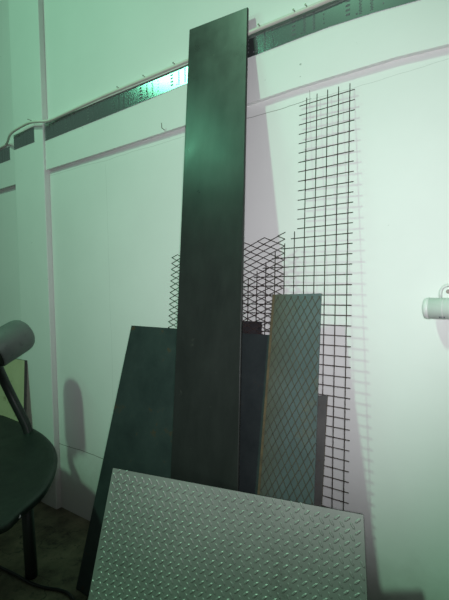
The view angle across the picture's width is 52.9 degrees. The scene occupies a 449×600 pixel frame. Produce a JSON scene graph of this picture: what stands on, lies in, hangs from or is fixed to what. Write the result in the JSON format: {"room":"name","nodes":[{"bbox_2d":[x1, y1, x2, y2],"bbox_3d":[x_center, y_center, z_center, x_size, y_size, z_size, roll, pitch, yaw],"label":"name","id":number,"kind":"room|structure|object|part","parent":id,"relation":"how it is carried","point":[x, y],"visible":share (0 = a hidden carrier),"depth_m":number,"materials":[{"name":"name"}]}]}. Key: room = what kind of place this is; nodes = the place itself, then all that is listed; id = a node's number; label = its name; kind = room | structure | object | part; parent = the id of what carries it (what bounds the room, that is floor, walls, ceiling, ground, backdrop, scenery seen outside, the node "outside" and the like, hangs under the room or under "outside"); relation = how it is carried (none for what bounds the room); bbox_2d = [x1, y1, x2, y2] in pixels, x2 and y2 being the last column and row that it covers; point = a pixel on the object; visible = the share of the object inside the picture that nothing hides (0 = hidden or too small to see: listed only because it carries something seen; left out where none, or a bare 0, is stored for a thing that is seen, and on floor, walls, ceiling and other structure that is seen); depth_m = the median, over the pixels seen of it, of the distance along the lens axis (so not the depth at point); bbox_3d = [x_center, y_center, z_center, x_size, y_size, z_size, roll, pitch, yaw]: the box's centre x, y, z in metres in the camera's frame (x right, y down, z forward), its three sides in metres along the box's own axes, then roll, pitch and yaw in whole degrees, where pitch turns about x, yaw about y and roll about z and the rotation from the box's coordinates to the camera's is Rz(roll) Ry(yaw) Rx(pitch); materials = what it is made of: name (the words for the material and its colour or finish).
{"room":"metal workshop","nodes":[
{"label":"metal workshop","id":0,"kind":"room"},
{"bbox_2d":[0,0,21,358],"bbox_3d":[-1.994,-0.602,3.314,2.788,3.450,0.143,0,3,38],"label":"wall","id":1,"kind":"structure","parent":0,"point":[9,262],"depth_m":2.67,"materials":[{"name":"white paint"}]},
{"bbox_2d":[0,147,9,162],"bbox_3d":[-2.198,-0.849,3.338,2.435,0.074,0.003,0,3,38],"label":"tape","id":2,"kind":"object","parent":1,"relation":"attached to","point":[4,153],"visible":1,"depth_m":2.63,"materials":[{"name":"black plastic"}]},
{"bbox_2d":[0,141,15,189],"bbox_3d":[-2.101,-0.787,3.288,2.650,0.243,0.030,0,3,38],"label":"trim","id":3,"kind":"structure","parent":1,"relation":"attached to","point":[7,168],"depth_m":2.61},
{"bbox_2d":[0,501,89,599],"bbox_3d":[-1.453,1.204,0.743,6.800,0.100,3.900,0,3,38],"label":"floor","id":4,"kind":"structure","parent":0,"point":[60,534],"depth_m":1.94,"materials":[{"name":"concrete"}]},
{"bbox_2d":[0,359,26,421],"bbox_3d":[-1.264,0.706,2.560,0.564,0.757,0.095,0,3,38],"label":"board","id":5,"kind":"object","parent":4,"relation":"on","point":[16,370],"visible":0.29,"depth_m":2.48,"materials":[{"name":"beige wood"}]},
{"bbox_2d":[0,320,57,579],"bbox_3d":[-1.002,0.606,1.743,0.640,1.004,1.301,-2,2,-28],"label":"chair","id":6,"kind":"object","parent":4,"relation":"on","point":[28,459],"visible":1,"depth_m":1.78,"materials":[{"name":"black plastic"}]},
{"bbox_3d":[-0.962,0.441,2.050,0.173,0.411,0.108,-2,2,-22],"label":"post","id":7,"kind":"part","parent":6,"relation":"part of","materials":[{"name":"black metal"}]},
{"bbox_3d":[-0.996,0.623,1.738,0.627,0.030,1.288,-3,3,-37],"label":"seat","id":8,"kind":"part","parent":6,"relation":"part of","materials":[{"name":"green plastic"}]},
{"bbox_3d":[-0.778,0.871,1.788,0.054,0.460,0.053,0,3,38],"label":"leg","id":9,"kind":"part","parent":6,"relation":"part of","materials":[{"name":"black paint"}]},
{"bbox_2d":[0,565,75,599],"bbox_3d":[-0.779,1.096,1.775,0.896,0.012,0.078,0,2,34],"label":"cable","id":10,"kind":"object","parent":4,"relation":"on","point":[17,575],"visible":1,"depth_m":1.73,"materials":[{"name":"black rubber"}]},
{"bbox_2d":[76,326,269,596],"bbox_3d":[-0.194,0.602,1.560,0.774,0.986,0.248,0,3,38],"label":"steel plate","id":11,"kind":"object","parent":4,"relation":"on","point":[139,439],"visible":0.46,"depth_m":1.67,"materials":[{"name":"black metal"}]},
{"bbox_2d":[171,7,248,490],"bbox_3d":[-0.049,0.060,1.442,0.252,2.069,0.418,-1,2,19],"label":"sheet","id":12,"kind":"object","parent":4,"relation":"on","point":[208,365],"visible":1,"depth_m":1.46,"materials":[{"name":"black metal"}]},
{"bbox_2d":[168,232,285,334],"bbox_3d":[-0.034,0.437,1.539,0.492,1.302,0.155,0,3,38],"label":"expanded metal mesh","id":13,"kind":"object","parent":4,"relation":"on","point":[284,232],"visible":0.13,"depth_m":1.47,"materials":[{"name":"metal"}]},
{"bbox_2d":[88,468,367,599],"bbox_3d":[-0.027,0.820,1.245,0.848,0.565,0.169,-1,2,22],"label":"plate","id":14,"kind":"object","parent":4,"relation":"on","point":[162,538],"visible":1,"depth_m":1.27,"materials":[{"name":"metal"}]},
{"bbox_2d":[242,321,261,333],"bbox_3d":[0.066,0.582,1.480,0.100,1.018,0.092,0,3,38],"label":"steel offcut","id":15,"kind":"object","parent":4,"relation":"on","point":[253,325],"visible":0.12,"depth_m":1.49,"materials":[{"name":"black metal"}]},
{"bbox_2d":[257,294,321,504],"bbox_3d":[0.175,0.541,1.261,0.182,1.111,0.289,0,2,29],"label":"plate","id":16,"kind":"object","parent":4,"relation":"on","point":[287,466],"visible":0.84,"depth_m":1.31,"materials":[{"name":"grey metal"}]},
{"bbox_2d":[243,86,354,509],"bbox_3d":[0.168,0.229,1.440,0.491,1.719,0.125,0,3,38],"label":"wire mesh","id":17,"kind":"object","parent":4,"relation":"on","point":[327,97],"visible":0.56,"depth_m":1.34,"materials":[{"name":"black metal"}]},
{"bbox_2d":[314,395,327,505],"bbox_3d":[0.243,0.686,1.260,0.046,0.819,0.163,0,2,33],"label":"bar","id":18,"kind":"object","parent":4,"relation":"on","point":[322,399],"visible":0.33,"depth_m":1.28,"materials":[{"name":"grey metal"}]},
{"bbox_2d":[43,0,448,599],"bbox_3d":[0.680,-0.588,1.214,4.012,3.450,0.200,0,3,38],"label":"wall","id":19,"kind":"structure","parent":0,"point":[116,215],"depth_m":1.41,"materials":[{"name":"paint"}]},
{"bbox_2d":[14,127,34,149],"bbox_3d":[-1.057,-0.850,2.376,0.204,0.077,0.003,0,3,38],"label":"tape","id":20,"kind":"object","parent":19,"relation":"attached to","point":[26,137],"visible":1,"depth_m":2.37,"materials":[{"name":"black plastic"}]},
{"bbox_2d":[8,0,61,508],"bbox_3d":[-0.992,-0.592,2.404,0.288,3.430,0.099,0,3,38],"label":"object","id":21,"kind":"structure","parent":19,"relation":"attached to","point":[26,17],"depth_m":2.35,"materials":[{"name":"white paint"}]},
{"bbox_2d":[0,0,333,148],"bbox_3d":[-0.266,-0.887,1.786,3.809,0.061,0.098,0,3,38],"label":"cable","id":22,"kind":"object","parent":19,"relation":"attached to","point":[322,2],"visible":0.95,"depth_m":1.76,"materials":[{"name":"plastic"}]},
{"bbox_2d":[44,0,417,140],"bbox_3d":[0.167,-0.832,1.446,2.710,0.107,0.003,0,3,38],"label":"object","id":23,"kind":"object","parent":19,"relation":"attached to","point":[335,12],"visible":0.92,"depth_m":1.48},
{"bbox_2d":[45,0,448,169],"bbox_3d":[0.632,-0.751,1.111,3.962,0.285,0.028,0,3,38],"label":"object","id":24,"kind":"structure","parent":19,"relation":"attached to","point":[420,26],"depth_m":1.40,"materials":[{"name":"white paint"}]},
{"bbox_2d":[422,284,448,318],"bbox_3d":[0.650,0.004,1.098,0.300,0.091,0.090,0,3,38],"label":"pipe fitting","id":25,"kind":"object","parent":19,"relation":"attached to","point":[432,308],"visible":1,"depth_m":1.14,"materials":[{"name":"white plastic"}]}
]}

